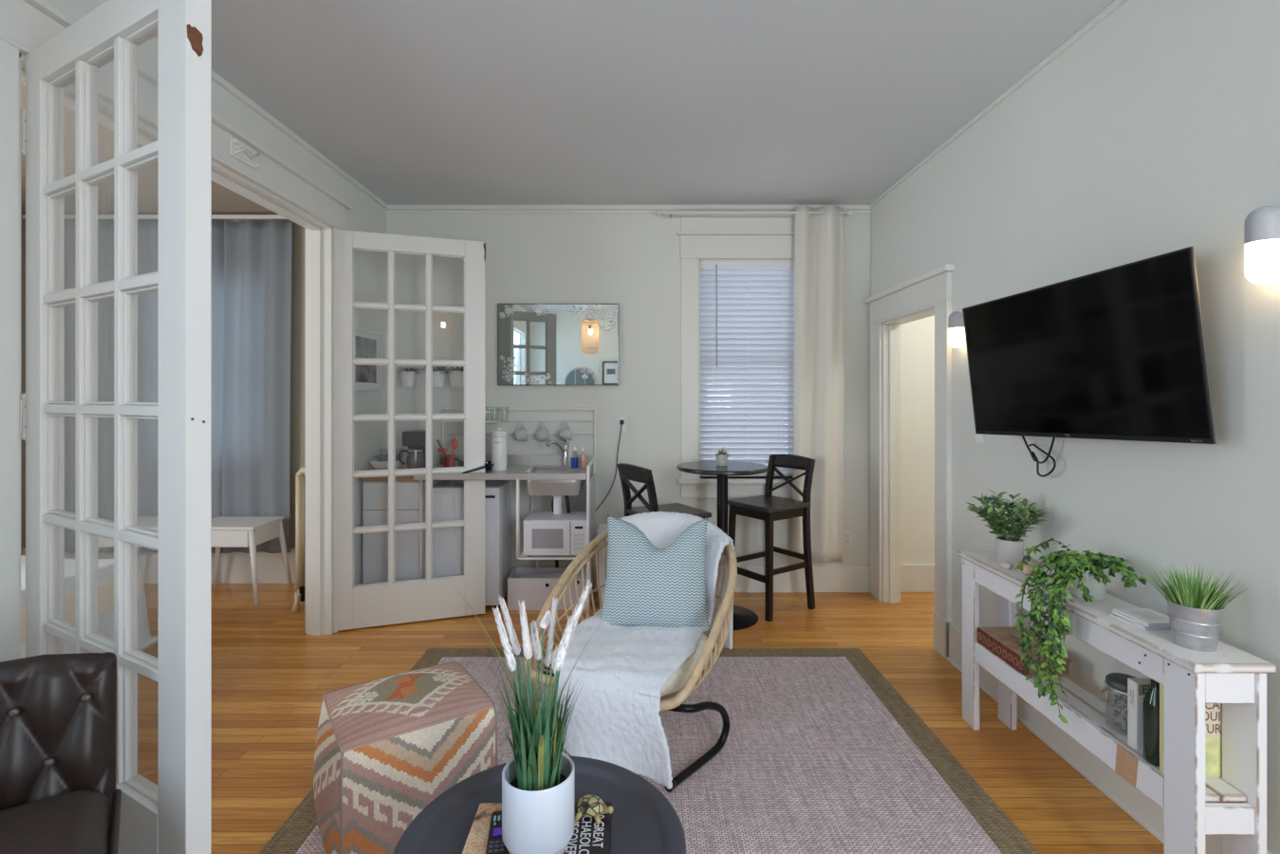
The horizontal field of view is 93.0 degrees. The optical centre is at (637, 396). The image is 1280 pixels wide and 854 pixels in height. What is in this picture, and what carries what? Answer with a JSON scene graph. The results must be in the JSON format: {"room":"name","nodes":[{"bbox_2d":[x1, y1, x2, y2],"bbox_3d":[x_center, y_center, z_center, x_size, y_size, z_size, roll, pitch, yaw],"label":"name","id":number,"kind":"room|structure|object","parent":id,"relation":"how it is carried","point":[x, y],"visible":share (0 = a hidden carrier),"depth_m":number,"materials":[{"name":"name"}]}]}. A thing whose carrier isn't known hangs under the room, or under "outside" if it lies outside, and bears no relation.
{"room":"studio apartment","nodes":[
{"label":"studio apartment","id":0,"kind":"room"},
{"bbox_2d":[20,213,25,555],"bbox_3d":[-4.750,0.015,2.555,0.100,2.830,4.510,0,0,0],"label":"wall","id":1,"kind":"structure","parent":0,"point":[23,221],"depth_m":4.64,"materials":[{"name":"beige paint"}]},
{"bbox_2d":[64,219,305,547],"bbox_3d":[-3.345,0.015,4.735,2.710,2.830,0.150,0,0,0],"label":"wall","id":2,"kind":"structure","parent":0,"point":[298,270],"depth_m":4.66,"materials":[{"name":"beige paint"}]},
{"bbox_2d":[22,214,287,219],"bbox_3d":[-3.375,-1.360,4.624,2.550,0.030,0.072,0,0,0],"label":"curtain rod","id":3,"kind":"object","parent":2,"relation":"attached to","point":[66,216],"visible":0.27,"depth_m":4.59,"materials":[{"name":"white metal"}]},
{"bbox_2d":[64,219,223,553],"bbox_3d":[-3.870,-0.075,4.600,1.493,2.510,0.078,0,0,0],"label":"curtain","id":4,"kind":"object","parent":3,"relation":"hanging from","point":[147,231],"visible":0.31,"depth_m":4.59,"materials":[{"name":"grey fabric"}]},
{"bbox_2d":[221,220,292,553],"bbox_3d":[-2.877,-0.075,4.601,0.515,2.510,0.066,0,0,0],"label":"curtain","id":5,"kind":"object","parent":3,"relation":"hanging from","point":[258,255],"visible":0.88,"depth_m":4.60,"materials":[{"name":"grey fabric"}]},
{"bbox_2d":[22,547,295,583],"bbox_3d":[-3.355,1.295,4.647,2.690,0.270,0.025,0,0,0],"label":"baseboard","id":6,"kind":"structure","parent":2,"relation":"attached to","point":[234,567],"depth_m":4.64,"materials":[{"name":"white paint"}]},
{"bbox_2d":[45,0,386,633],"bbox_3d":[-1.915,0.015,1.625,0.150,2.830,5.950,0,0,0],"label":"wall","id":7,"kind":"structure","parent":0,"point":[367,214],"depth_m":3.96,"materials":[{"name":"paint"}]},
{"bbox_2d":[20,0,211,853],"bbox_3d":[-1.425,0.203,1.620,0.957,2.431,0.064,0,0,28],"label":"door","id":8,"kind":"structure","parent":7,"relation":"in","point":[174,816],"depth_m":1.54,"materials":[{"name":"paint"}]},
{"bbox_2d":[0,0,352,662],"bbox_3d":[-1.901,0.115,2.730,0.222,2.630,2.180,0,0,0],"label":"door frame","id":9,"kind":"structure","parent":7,"relation":"attached to","point":[25,25],"depth_m":2.30,"materials":[{"name":"white paint"}]},
{"bbox_2d":[229,134,260,170],"bbox_3d":[-1.804,-1.120,2.800,0.028,0.090,0.200,0,0,0],"label":"bracket","id":10,"kind":"object","parent":7,"relation":"attached to","point":[238,150],"visible":1,"depth_m":2.78,"materials":[{"name":"white metal"}]},
{"bbox_2d":[106,0,388,208],"bbox_3d":[-1.830,-1.385,1.613,0.020,0.030,5.625,0,0,0],"label":"trim","id":11,"kind":"structure","parent":7,"relation":"attached to","point":[215,77],"depth_m":3.16,"materials":[{"name":"paint"}]},
{"bbox_2d":[353,326,382,390],"bbox_3d":[-1.827,-0.245,4.090,0.022,0.410,0.450,0,0,0],"label":"framed picture","id":12,"kind":"object","parent":7,"relation":"attached to","point":[367,343],"visible":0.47,"depth_m":4.11,"materials":[{"name":"white paper"}]},
{"bbox_2d":[355,335,376,383],"bbox_3d":[-1.827,-0.245,4.090,0.002,0.300,0.310,0,0,0],"label":"print","id":13,"kind":"object","parent":12,"relation":"attached to","point":[365,345],"depth_m":4.09},
{"bbox_2d":[332,229,490,630],"bbox_3d":[-1.414,0.203,3.838,0.945,2.431,0.057,0,0,-20],"label":"door","id":14,"kind":"structure","parent":7,"relation":"in","point":[393,602],"depth_m":3.81,"materials":[{"name":"paint"}]},
{"bbox_2d":[501,752,574,853],"bbox_3d":[-0.212,0.865,1.300,0.153,0.137,0.153,0,0,0],"label":"pot","id":15,"kind":"object","parent":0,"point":[538,810],"depth_m":1.24,"materials":[{"name":"white ceramic"}]},
{"bbox_2d":[20,0,1114,214],"bbox_3d":[-1.500,-1.450,1.755,6.600,0.100,6.110,0,0,0],"label":"ceiling","id":16,"kind":"structure","parent":0,"point":[417,102],"depth_m":2.77,"materials":[{"name":"paint"}]},
{"bbox_2d":[137,583,1164,853],"bbox_3d":[-0.700,1.480,1.800,8.600,0.100,6.400,0,0,0],"label":"floor","id":17,"kind":"structure","parent":0,"point":[270,678],"depth_m":2.98,"materials":[{"name":"brown wood"}]},
{"bbox_2d":[0,651,121,853],"bbox_3d":[-1.279,0.998,1.025,0.623,0.864,0.619,0,0,-33],"label":"tufted armchair","id":18,"kind":"object","parent":17,"relation":"on","point":[59,793],"visible":1,"depth_m":1.29,"materials":[{"name":"brown leather"}]},
{"bbox_2d":[0,789,111,853],"bbox_3d":[-1.259,0.873,0.985,0.614,0.065,0.530,0,0,-33],"label":"seat cushion","id":19,"kind":"object","parent":18,"relation":"on","point":[31,821],"depth_m":1.21,"materials":[{"name":"brown leather"}]},
{"bbox_2d":[20,555,158,658],"bbox_3d":[-3.479,1.147,2.650,1.641,0.567,1.482,0,0,0],"label":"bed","id":20,"kind":"object","parent":17,"relation":"on","point":[105,566],"visible":0.22,"depth_m":3.09,"materials":[{"name":"white fabric"}]},
{"bbox_2d":[97,516,158,556],"bbox_3d":[-3.510,1.166,4.375,0.596,0.532,0.436,0,0,0],"label":"side table","id":21,"kind":"object","parent":17,"relation":"on","point":[150,522],"visible":0.07,"depth_m":4.22,"materials":[{"name":"white wood"}]},
{"bbox_2d":[211,516,293,605],"bbox_3d":[-2.900,1.166,4.375,0.596,0.532,0.436,0,0,0],"label":"side table","id":22,"kind":"object","parent":17,"relation":"on","point":[227,531],"visible":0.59,"depth_m":4.28,"materials":[{"name":"white wood"}]},
{"bbox_2d":[291,466,305,612],"bbox_3d":[-2.190,0.954,4.197,0.251,0.964,0.474,0,0,0],"label":"radiator","id":23,"kind":"object","parent":17,"relation":"on","point":[300,478],"visible":0.17,"depth_m":4.05,"materials":[{"name":"beige metal"}]},
{"bbox_2d":[360,467,445,584],"bbox_3d":[-1.605,0.974,4.203,0.424,0.912,0.460,0,0,0],"label":"base cabinet","id":24,"kind":"object","parent":17,"relation":"on","point":[375,490],"visible":0.34,"depth_m":3.99,"materials":[{"name":"white laminate"}]},
{"bbox_2d":[360,467,426,481],"bbox_3d":[-1.605,0.536,4.203,0.424,0.037,0.460,0,0,0],"label":"countertop","id":25,"kind":"structure","parent":24,"relation":"on","point":[401,477],"depth_m":3.97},
{"bbox_2d":[368,458,405,469],"bbox_3d":[-1.715,0.475,4.160,0.238,0.085,0.238,0,0,0],"label":"mixing bowl","id":26,"kind":"object","parent":25,"relation":"on","point":[377,465],"visible":0.34,"depth_m":4.07,"materials":[{"name":"white ceramic"}]},
{"bbox_2d":[374,453,404,461],"bbox_3d":[-1.700,0.451,4.160,0.188,0.098,0.188,0,0,0],"label":"bowl","id":27,"kind":"object","parent":26,"relation":"in","point":[380,457],"visible":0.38,"depth_m":4.10,"materials":[{"name":"blue ceramic"}]},
{"bbox_2d":[432,480,511,608],"bbox_3d":[-1.155,1.018,4.231,0.470,0.825,0.378,0,0,0],"label":"mini fridge","id":28,"kind":"object","parent":17,"relation":"on","point":[448,495],"visible":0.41,"depth_m":4.04,"materials":[{"name":"white metal"}]},
{"bbox_2d":[413,408,596,617],"bbox_3d":[-0.865,0.758,4.150,1.131,1.344,0.566,0,0,0],"label":"kitchenette","id":29,"kind":"object","parent":17,"relation":"on","point":[544,474],"visible":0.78,"depth_m":3.97,"materials":[{"name":"white metal"}]},
{"bbox_2d":[436,438,458,466],"bbox_3d":[-1.313,0.390,4.200,0.146,0.209,0.084,0,0,0],"label":"utensil holder","id":30,"kind":"object","parent":29,"relation":"on","point":[449,459],"visible":0.89,"depth_m":4.18,"materials":[{"name":"red"}]},
{"bbox_2d":[443,454,456,466],"bbox_3d":[-1.300,0.450,4.200,0.084,0.090,0.084,0,0,0],"label":"cup","id":31,"kind":"object","parent":30,"relation":"on","point":[449,459],"depth_m":4.17,"materials":[{"name":"red"}]},
{"bbox_2d":[440,420,499,422],"bbox_3d":[-1.202,0.178,4.362,0.395,0.013,0.115,0,0,0],"label":"shelf","id":32,"kind":"object","parent":29,"relation":"attached to","point":[441,420],"depth_m":4.32,"materials":[{"name":"wood"}]},
{"bbox_2d":[454,456,494,469],"bbox_3d":[-1.119,0.449,4.100,0.324,0.077,0.256,0,0,0],"label":"frying pan","id":33,"kind":"object","parent":29,"relation":"on","point":[489,466],"visible":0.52,"depth_m":4.09,"materials":[{"name":"black metal"}]},
{"bbox_2d":[490,427,507,470],"bbox_3d":[-0.940,0.353,4.120,0.108,0.284,0.108,0,0,0],"label":"canister","id":34,"kind":"object","parent":29,"relation":"on","point":[498,436],"visible":1,"depth_m":4.07,"materials":[{"name":"white ceramic"}]},
{"bbox_2d":[413,454,592,480],"bbox_3d":[-0.879,0.475,4.139,1.102,0.111,0.535,0,0,0],"label":"countertop","id":35,"kind":"structure","parent":29,"relation":"on","point":[517,465],"depth_m":3.94,"materials":[{"name":"white laminate"}]},
{"bbox_2d":[398,429,426,468],"bbox_3d":[-1.521,0.376,4.145,0.172,0.285,0.190,0,0,0],"label":"coffee maker","id":36,"kind":"object","parent":35,"relation":"on","point":[415,439],"visible":0.82,"depth_m":4.07,"materials":[{"name":"black plastic"}]},
{"bbox_2d":[546,434,568,466],"bbox_3d":[-0.556,0.381,4.250,0.059,0.228,0.239,0,0,27],"label":"faucet","id":37,"kind":"object","parent":35,"relation":"on","point":[565,459],"visible":0.97,"depth_m":4.31,"materials":[{"name":"silver metal"}]},
{"bbox_2d":[514,422,528,441],"bbox_3d":[-0.838,0.254,4.370,0.095,0.136,0.100,0,0,0],"label":"mug","id":38,"kind":"object","parent":29,"relation":"hanging from","point":[521,434],"visible":1,"depth_m":4.34,"materials":[{"name":"grey"}]},
{"bbox_2d":[536,422,549,441],"bbox_3d":[-0.683,0.254,4.370,0.095,0.136,0.100,0,0,0],"label":"mug","id":39,"kind":"object","parent":29,"relation":"hanging from","point":[542,435],"visible":1,"depth_m":4.34,"materials":[{"name":"grey"}]},
{"bbox_2d":[518,551,586,559],"bbox_3d":[-0.540,1.035,4.138,0.450,0.014,0.535,0,0,0],"label":"shelf","id":40,"kind":"object","parent":29,"relation":"attached to","point":[520,557],"depth_m":3.88,"materials":[{"name":"wood"}]},
{"bbox_2d":[523,511,586,556],"bbox_3d":[-0.525,0.909,4.035,0.410,0.238,0.330,0,0,0],"label":"microwave","id":41,"kind":"object","parent":29,"relation":"on","point":[545,532],"visible":0.82,"depth_m":3.87,"materials":[{"name":"white"}]},
{"bbox_2d":[525,467,584,495],"bbox_3d":[-0.552,0.572,4.110,0.379,0.149,0.324,0,0,0],"label":"basin","id":42,"kind":"object","parent":29,"relation":"in","point":[534,487],"depth_m":3.96,"materials":[{"name":"silver metal"}]},
{"bbox_2d":[558,422,572,441],"bbox_3d":[-0.518,0.254,4.370,0.095,0.136,0.100,0,0,0],"label":"mug","id":43,"kind":"object","parent":29,"relation":"hanging from","point":[566,432],"visible":0.84,"depth_m":4.34,"materials":[{"name":"grey"}]},
{"bbox_2d":[571,444,578,468],"bbox_3d":[-0.435,0.412,4.200,0.052,0.167,0.052,0,0,0],"label":"dish soap bottle","id":44,"kind":"object","parent":29,"relation":"on","point":[574,460],"visible":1,"depth_m":4.18,"materials":[{"name":"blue plastic"}]},
{"bbox_2d":[579,445,586,467],"bbox_3d":[-0.378,0.417,4.220,0.044,0.157,0.044,0,0,0],"label":"hand soap bottle","id":45,"kind":"object","parent":29,"relation":"on","point":[583,458],"visible":1,"depth_m":4.20,"materials":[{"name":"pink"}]},
{"bbox_2d":[507,567,591,610],"bbox_3d":[-0.600,1.323,4.189,0.540,0.215,0.262,0,0,0],"label":"storage box","id":46,"kind":"object","parent":17,"relation":"on","point":[533,586],"visible":0.62,"depth_m":4.06,"materials":[{"name":"white"}]},
{"bbox_2d":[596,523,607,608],"bbox_3d":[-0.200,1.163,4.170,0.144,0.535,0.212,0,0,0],"label":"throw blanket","id":47,"kind":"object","parent":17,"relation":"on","point":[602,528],"visible":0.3,"depth_m":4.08,"materials":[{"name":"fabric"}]},
{"bbox_2d":[258,648,1039,853],"bbox_3d":[0.035,1.425,1.790,2.430,0.009,3.280,0,0,0],"label":"area rug","id":48,"kind":"object","parent":17,"relation":"on","point":[821,753],"visible":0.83,"depth_m":2.33,"materials":[{"name":"carpet"}]},
{"bbox_2d":[313,661,498,853],"bbox_3d":[-0.762,1.191,2.012,0.549,0.459,0.495,0,0,-34],"label":"pouf","id":49,"kind":"object","parent":48,"relation":"on","point":[386,748],"visible":0.88,"depth_m":1.82,"materials":[{"name":"fabric"}]},
{"bbox_2d":[392,756,686,853],"bbox_3d":[-0.210,1.196,1.333,0.630,0.450,0.630,0,0,0],"label":"coffee table","id":50,"kind":"object","parent":48,"relation":"on","point":[644,821],"visible":0.52,"depth_m":1.43,"materials":[{"name":"grey"}]},
{"bbox_2d":[462,801,612,853],"bbox_3d":[-0.215,0.975,1.310,0.312,0.029,0.256,0,0,-1],"label":"book","id":51,"kind":"object","parent":50,"relation":"on","point":[588,837],"visible":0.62,"depth_m":1.33,"materials":[{"name":"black paper"}]},
{"bbox_2d":[462,802,509,853],"bbox_3d":[-0.315,0.961,1.308,0.110,0.001,0.254,0,0,-1],"label":"photo","id":52,"kind":"object","parent":51,"relation":"on","point":[476,841],"depth_m":1.34,"materials":[{"name":"paper"}]},
{"bbox_2d":[485,810,507,853],"bbox_3d":[-0.302,0.952,1.318,0.044,0.018,0.150,0,0,-8],"label":"remote control","id":53,"kind":"object","parent":51,"relation":"on","point":[495,844],"visible":0.75,"depth_m":1.30,"materials":[{"name":"black plastic"}]},
{"bbox_2d":[451,579,608,853],"bbox_3d":[-0.246,0.678,1.312,0.305,0.565,0.232,0,0,26],"label":"potted grass","id":54,"kind":"object","parent":51,"relation":"on","point":[538,782],"depth_m":1.27,"materials":[{"name":"green plant"}]},
{"bbox_2d":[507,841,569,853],"bbox_3d":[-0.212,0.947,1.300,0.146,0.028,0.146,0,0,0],"label":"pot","id":55,"kind":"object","parent":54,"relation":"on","point":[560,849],"depth_m":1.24,"materials":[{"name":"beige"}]},
{"bbox_2d":[574,794,613,824],"bbox_3d":[-0.098,0.944,1.396,0.088,0.041,0.062,0,0,12],"label":"figurine","id":56,"kind":"object","parent":51,"relation":"on","point":[589,805],"visible":0.99,"depth_m":1.38,"materials":[{"name":"brown"}]},
{"bbox_2d":[524,530,737,792],"bbox_3d":[-0.004,1.012,2.631,0.831,0.818,0.855,0,0,27],"label":"lounge chair","id":57,"kind":"object","parent":48,"relation":"on","point":[691,674],"visible":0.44,"depth_m":2.46,"materials":[{"name":"wicker"}]},
{"bbox_2d":[552,631,709,696],"bbox_3d":[-0.020,1.085,2.600,0.630,0.120,0.670,0,0,27],"label":"seat cushion","id":58,"kind":"object","parent":57,"relation":"on","point":[677,679],"depth_m":2.35,"materials":[{"name":"beige fabric"}]},
{"bbox_2d":[550,511,734,789],"bbox_3d":[0.051,0.945,2.625,0.652,0.744,1.042,0,0,27],"label":"throw blanket","id":59,"kind":"object","parent":57,"relation":"on","point":[615,718],"visible":0.52,"depth_m":2.25,"materials":[{"name":"white fabric"}]},
{"bbox_2d":[600,515,709,632],"bbox_3d":[0.078,0.782,2.710,0.492,0.471,0.206,0,0,8],"label":"throw pillow","id":60,"kind":"object","parent":59,"relation":"on","point":[646,584],"visible":0.99,"depth_m":2.64,"materials":[{"name":"teal fabric"}]},
{"bbox_2d":[616,463,711,519],"bbox_3d":[0.155,0.921,3.785,0.480,1.021,0.416,0,0,-28],"label":"bar stool","id":61,"kind":"object","parent":17,"relation":"on","point":[627,472],"visible":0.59,"depth_m":3.72,"materials":[{"name":"black wood"}]},
{"bbox_2d":[676,461,768,630],"bbox_3d":[0.550,0.939,3.940,0.592,0.983,0.592,0,0,0],"label":"bar table","id":62,"kind":"object","parent":17,"relation":"on","point":[743,618],"visible":0.61,"depth_m":3.90,"materials":[{"name":"black metal"}]},
{"bbox_2d":[715,446,730,465],"bbox_3d":[0.548,0.386,3.922,0.113,0.122,0.129,0,0,37],"label":"potted succulent","id":63,"kind":"object","parent":62,"relation":"on","point":[721,456],"visible":1,"depth_m":3.90,"materials":[{"name":"ceramic"}]},
{"bbox_2d":[715,453,727,465],"bbox_3d":[0.545,0.409,3.930,0.078,0.076,0.078,0,0,0],"label":"pot","id":64,"kind":"object","parent":63,"relation":"on","point":[721,458],"depth_m":3.90,"materials":[{"name":"ceramic"}]},
{"bbox_2d":[727,454,815,621],"bbox_3d":[0.915,0.921,4.151,0.480,1.021,0.416,0,0,-35],"label":"bar stool","id":65,"kind":"object","parent":17,"relation":"on","point":[768,508],"visible":0.94,"depth_m":4.08,"materials":[{"name":"black wood"}]},
{"bbox_2d":[957,550,1276,853],"bbox_3d":[1.530,1.058,2.132,0.213,0.745,1.159,0,0,0],"label":"console shelf","id":66,"kind":"object","parent":17,"relation":"on","point":[1232,677],"visible":0.84,"depth_m":1.65,"materials":[{"name":"white paint"}]},
{"bbox_2d":[964,488,1048,565],"bbox_3d":[1.503,0.536,2.495,0.307,0.297,0.278,0,0,41],"label":"leafy plant","id":67,"kind":"object","parent":66,"relation":"on","point":[1011,549],"visible":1,"depth_m":2.47,"materials":[{"name":"green plant"}]},
{"bbox_2d":[977,626,1071,676],"bbox_3d":[1.529,1.011,2.425,0.175,0.068,0.324,0,0,0],"label":"box","id":68,"kind":"object","parent":66,"relation":"on","point":[1003,641],"visible":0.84,"depth_m":2.41,"materials":[{"name":"brown wood"}]},
{"bbox_2d":[1012,561,1036,575],"bbox_3d":[1.518,0.666,2.362,0.076,0.038,0.096,0,0,0],"label":"shell","id":69,"kind":"object","parent":66,"relation":"on","point":[1027,569],"visible":0.48,"depth_m":2.34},
{"bbox_2d":[1014,537,1148,723],"bbox_3d":[1.498,0.785,2.094,0.345,0.552,0.354,0,0,8],"label":"trailing plant","id":70,"kind":"object","parent":66,"relation":"on","point":[1087,573],"visible":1,"depth_m":2.03,"materials":[{"name":"green plant"}]},
{"bbox_2d":[1101,672,1134,729],"bbox_3d":[1.528,0.965,1.904,0.104,0.160,0.100,0,0,-37],"label":"storage jar","id":71,"kind":"object","parent":66,"relation":"on","point":[1117,682],"visible":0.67,"depth_m":1.90,"materials":[{"name":"clear glass"}]},
{"bbox_2d":[1127,677,1150,750],"bbox_3d":[1.536,0.945,1.806,0.129,0.200,0.038,0,0,0],"label":"book","id":72,"kind":"object","parent":66,"relation":"on","point":[1137,687],"visible":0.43,"depth_m":1.80,"materials":[{"name":"white paper"}]},
{"bbox_2d":[1109,613,1170,630],"bbox_3d":[1.537,0.682,1.845,0.110,0.006,0.124,0,0,-4],"label":"leaflet","id":73,"kind":"object","parent":66,"relation":"on","point":[1112,615],"visible":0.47,"depth_m":1.81,"materials":[{"name":"white"}]},
{"bbox_2d":[1113,612,1169,628],"bbox_3d":[1.540,0.676,1.841,0.110,0.006,0.124,0,0,3],"label":"leaflet","id":74,"kind":"object","parent":73,"relation":"on","point":[1135,622],"visible":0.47,"depth_m":1.78,"materials":[{"name":"white"}]},
{"bbox_2d":[1111,610,1169,627],"bbox_3d":[1.537,0.669,1.837,0.110,0.006,0.124,0,0,-6],"label":"leaflet","id":75,"kind":"object","parent":74,"relation":"on","point":[1112,611],"visible":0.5,"depth_m":1.81,"materials":[{"name":"white"}]},
{"bbox_2d":[1113,608,1169,625],"bbox_3d":[1.540,0.663,1.833,0.110,0.006,0.124,0,0,-2],"label":"leaflet","id":76,"kind":"object","parent":75,"relation":"on","point":[1147,616],"visible":0.83,"depth_m":1.83,"materials":[{"name":"white"}]},
{"bbox_2d":[1142,679,1159,766],"bbox_3d":[1.482,0.910,1.735,0.061,0.270,0.061,0,0,0],"label":"bottle","id":77,"kind":"object","parent":66,"relation":"on","point":[1151,700],"visible":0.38,"depth_m":1.72,"materials":[{"name":"green glass"}]},
{"bbox_2d":[1159,683,1222,777],"bbox_3d":[1.534,0.921,1.681,0.156,0.248,0.028,0,0,0],"label":"book","id":78,"kind":"object","parent":66,"relation":"on","point":[1213,712],"visible":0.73,"depth_m":1.67,"materials":[{"name":"beige paper"}]},
{"bbox_2d":[1205,738,1222,776],"bbox_3d":[1.534,0.990,1.668,0.153,0.106,0.001,0,0,0],"label":"picture","id":79,"kind":"object","parent":78,"relation":"attached to","point":[1213,746],"depth_m":1.67},
{"bbox_2d":[1142,561,1249,651],"bbox_3d":[1.527,0.577,1.668,0.230,0.217,0.229,0,0,0],"label":"grass","id":80,"kind":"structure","parent":66,"relation":"on","point":[1195,613],"depth_m":1.64,"materials":[{"name":"green"}]},
{"bbox_2d":[386,213,934,564],"bbox_3d":[0.730,0.015,4.525,5.140,2.830,0.150,0,0,0],"label":"wall","id":81,"kind":"structure","parent":0,"point":[631,261],"depth_m":4.45,"materials":[{"name":"paint"}]},
{"bbox_2d":[397,367,463,369],"bbox_3d":[-1.470,-0.206,4.426,0.540,0.015,0.048,0,0,0],"label":"rail","id":82,"kind":"object","parent":81,"relation":"attached to","point":[398,367],"visible":0.39,"depth_m":4.40,"materials":[{"name":"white metal"}]},
{"bbox_2d":[397,366,419,387],"bbox_3d":[-1.645,-0.144,4.367,0.162,0.149,0.182,0,0,-32],"label":"hanging pot","id":83,"kind":"object","parent":82,"relation":"hanging from","point":[408,377],"visible":1,"depth_m":4.32,"materials":[{"name":"white"}]},
{"bbox_2d":[418,366,448,387],"bbox_3d":[-1.441,-0.169,4.360,0.258,0.198,0.270,0,0,32],"label":"hanging pot","id":84,"kind":"object","parent":82,"relation":"hanging from","point":[438,374],"visible":0.62,"depth_m":4.32,"materials":[{"name":"white"}]},
{"bbox_2d":[445,366,463,387],"bbox_3d":[-1.283,-0.149,4.364,0.198,0.157,0.201,0,0,0],"label":"hanging pot","id":85,"kind":"object","parent":82,"relation":"hanging from","point":[456,375],"visible":0.9,"depth_m":4.32,"materials":[{"name":"white"}]},
{"bbox_2d":[497,303,618,385],"bbox_3d":[-0.579,-0.380,4.435,0.886,0.598,0.025,0,0,0],"label":"wall mirror","id":86,"kind":"object","parent":81,"relation":"attached to","point":[538,343],"visible":1,"depth_m":4.43,"materials":[{"name":"silver metal"}]},
{"bbox_2d":[594,422,622,511],"bbox_3d":[-0.216,0.511,4.394,0.212,0.644,0.034,0,0,-12],"label":"power cord","id":87,"kind":"object","parent":81,"relation":"hanging from","point":[621,422],"visible":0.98,"depth_m":4.40,"materials":[{"name":"black plastic"}]},
{"bbox_2d":[616,417,626,431],"bbox_3d":[-0.115,0.205,4.433,0.070,0.110,0.034,0,0,0],"label":"wall outlet","id":88,"kind":"object","parent":81,"relation":"attached to","point":[620,420],"visible":1,"depth_m":4.44,"materials":[{"name":"white plastic"}]},
{"bbox_2d":[385,204,871,213],"bbox_3d":[-0.068,-1.370,4.438,3.545,0.060,0.025,0,0,0],"label":"trim","id":89,"kind":"structure","parent":81,"relation":"attached to","point":[392,209],"depth_m":4.42,"materials":[{"name":"white paint"}]},
{"bbox_2d":[511,564,870,592],"bbox_3d":[-0.068,1.330,4.440,3.545,0.200,0.020,0,0,0],"label":"baseboard","id":90,"kind":"structure","parent":81,"relation":"attached to","point":[826,578],"depth_m":4.43,"materials":[{"name":"white paint"}]},
{"bbox_2d":[670,214,794,498],"bbox_3d":[0.806,-0.296,4.487,1.123,2.073,0.215,0,0,0],"label":"window","id":91,"kind":"structure","parent":81,"relation":"in","point":[703,237],"depth_m":4.43,"materials":[{"name":"white paint"}]},
{"bbox_2d":[700,260,794,475],"bbox_3d":[0.806,-0.209,4.473,0.695,1.573,0.074,0,0,0],"label":"blind","id":92,"kind":"object","parent":91,"relation":"attached to","point":[747,306],"visible":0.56,"depth_m":4.48,"materials":[{"name":"white plastic"}]},
{"bbox_2d":[657,209,853,222],"bbox_3d":[0.840,-1.315,4.386,1.394,0.080,0.127,0,0,0],"label":"curtain rod","id":93,"kind":"object","parent":81,"relation":"attached to","point":[667,213],"visible":0.97,"depth_m":4.33,"materials":[{"name":"white metal"}]},
{"bbox_2d":[792,204,843,563],"bbox_3d":[1.291,-0.087,4.342,0.380,2.545,0.083,0,0,0],"label":"window curtain","id":94,"kind":"object","parent":93,"relation":"hanging from","point":[818,373],"visible":0.9,"depth_m":4.33,"materials":[{"name":"white fabric"}]},
{"bbox_2d":[842,531,852,546],"bbox_3d":[1.535,1.040,4.446,0.070,0.110,0.009,0,0,0],"label":"wall outlet","id":95,"kind":"object","parent":81,"relation":"attached to","point":[846,535],"visible":0.89,"depth_m":4.44,"materials":[{"name":"white plastic"}]},
{"bbox_2d":[900,564,934,592],"bbox_3d":[2.522,1.330,4.450,1.355,0.200,0.020,0,0,0],"label":"baseboard","id":96,"kind":"structure","parent":81,"relation":"attached to","point":[914,578],"depth_m":4.44,"materials":[{"name":"white paint"}]},
{"bbox_2d":[870,0,1279,853],"bbox_3d":[1.765,0.015,1.625,0.120,2.830,5.950,0,0,0],"label":"wall","id":97,"kind":"structure","parent":0,"point":[1156,132],"depth_m":2.08,"materials":[{"name":"paint"}]},
{"bbox_2d":[864,263,954,659],"bbox_3d":[1.740,0.357,3.848,0.170,2.145,1.165,0,0,0],"label":"door frame","id":98,"kind":"structure","parent":97,"relation":"attached to","point":[932,288],"depth_m":4.19,"materials":[{"name":"white paint"}]},
{"bbox_2d":[947,311,964,347],"bbox_3d":[1.661,-0.348,3.152,0.088,0.188,0.076,0,0,0],"label":"wall sconce","id":99,"kind":"object","parent":97,"relation":"attached to","point":[955,323],"visible":0.91,"depth_m":3.12,"materials":[{"name":"grey"}]},
{"bbox_2d":[869,0,1127,207],"bbox_3d":[1.695,-1.389,1.625,0.020,0.022,5.650,0,0,0],"label":"trim","id":100,"kind":"structure","parent":97,"relation":"attached to","point":[1116,4],"depth_m":2.70,"materials":[{"name":"paint"}]},
{"bbox_2d":[946,622,1272,853],"bbox_3d":[1.691,1.327,1.050,0.028,0.205,4.500,0,0,0],"label":"baseboard","id":101,"kind":"structure","parent":97,"relation":"attached to","point":[1136,804],"depth_m":2.28,"materials":[{"name":"white paint"}]},
{"bbox_2d":[1243,205,1279,284],"bbox_3d":[1.661,-0.399,1.603,0.088,0.206,0.076,0,0,0],"label":"wall sconce","id":102,"kind":"object","parent":97,"relation":"attached to","point":[1261,225],"visible":1,"depth_m":1.58,"materials":[{"name":"grey"}]},
{"bbox_3d":[1.651,-0.130,2.200,0.108,0.240,0.120,0,0,0],"label":"wall mount","id":103,"kind":"structure","parent":0,"visible":0},
{"bbox_2d":[962,246,1216,444],"bbox_3d":[1.559,-0.130,2.216,0.096,0.592,1.018,0,0,-7],"label":"television","id":104,"kind":"object","parent":103,"relation":"attached to","point":[1117,353],"visible":1,"depth_m":2.05,"materials":[{"name":"black plastic"}]},
{"bbox_2d":[1021,435,1056,477],"bbox_3d":[1.660,0.239,2.523,0.017,0.180,0.221,0,0,0],"label":"cable","id":105,"kind":"object","parent":104,"relation":"hanging from","point":[1034,457],"visible":0.93,"depth_m":2.50,"materials":[{"name":"black plastic"}]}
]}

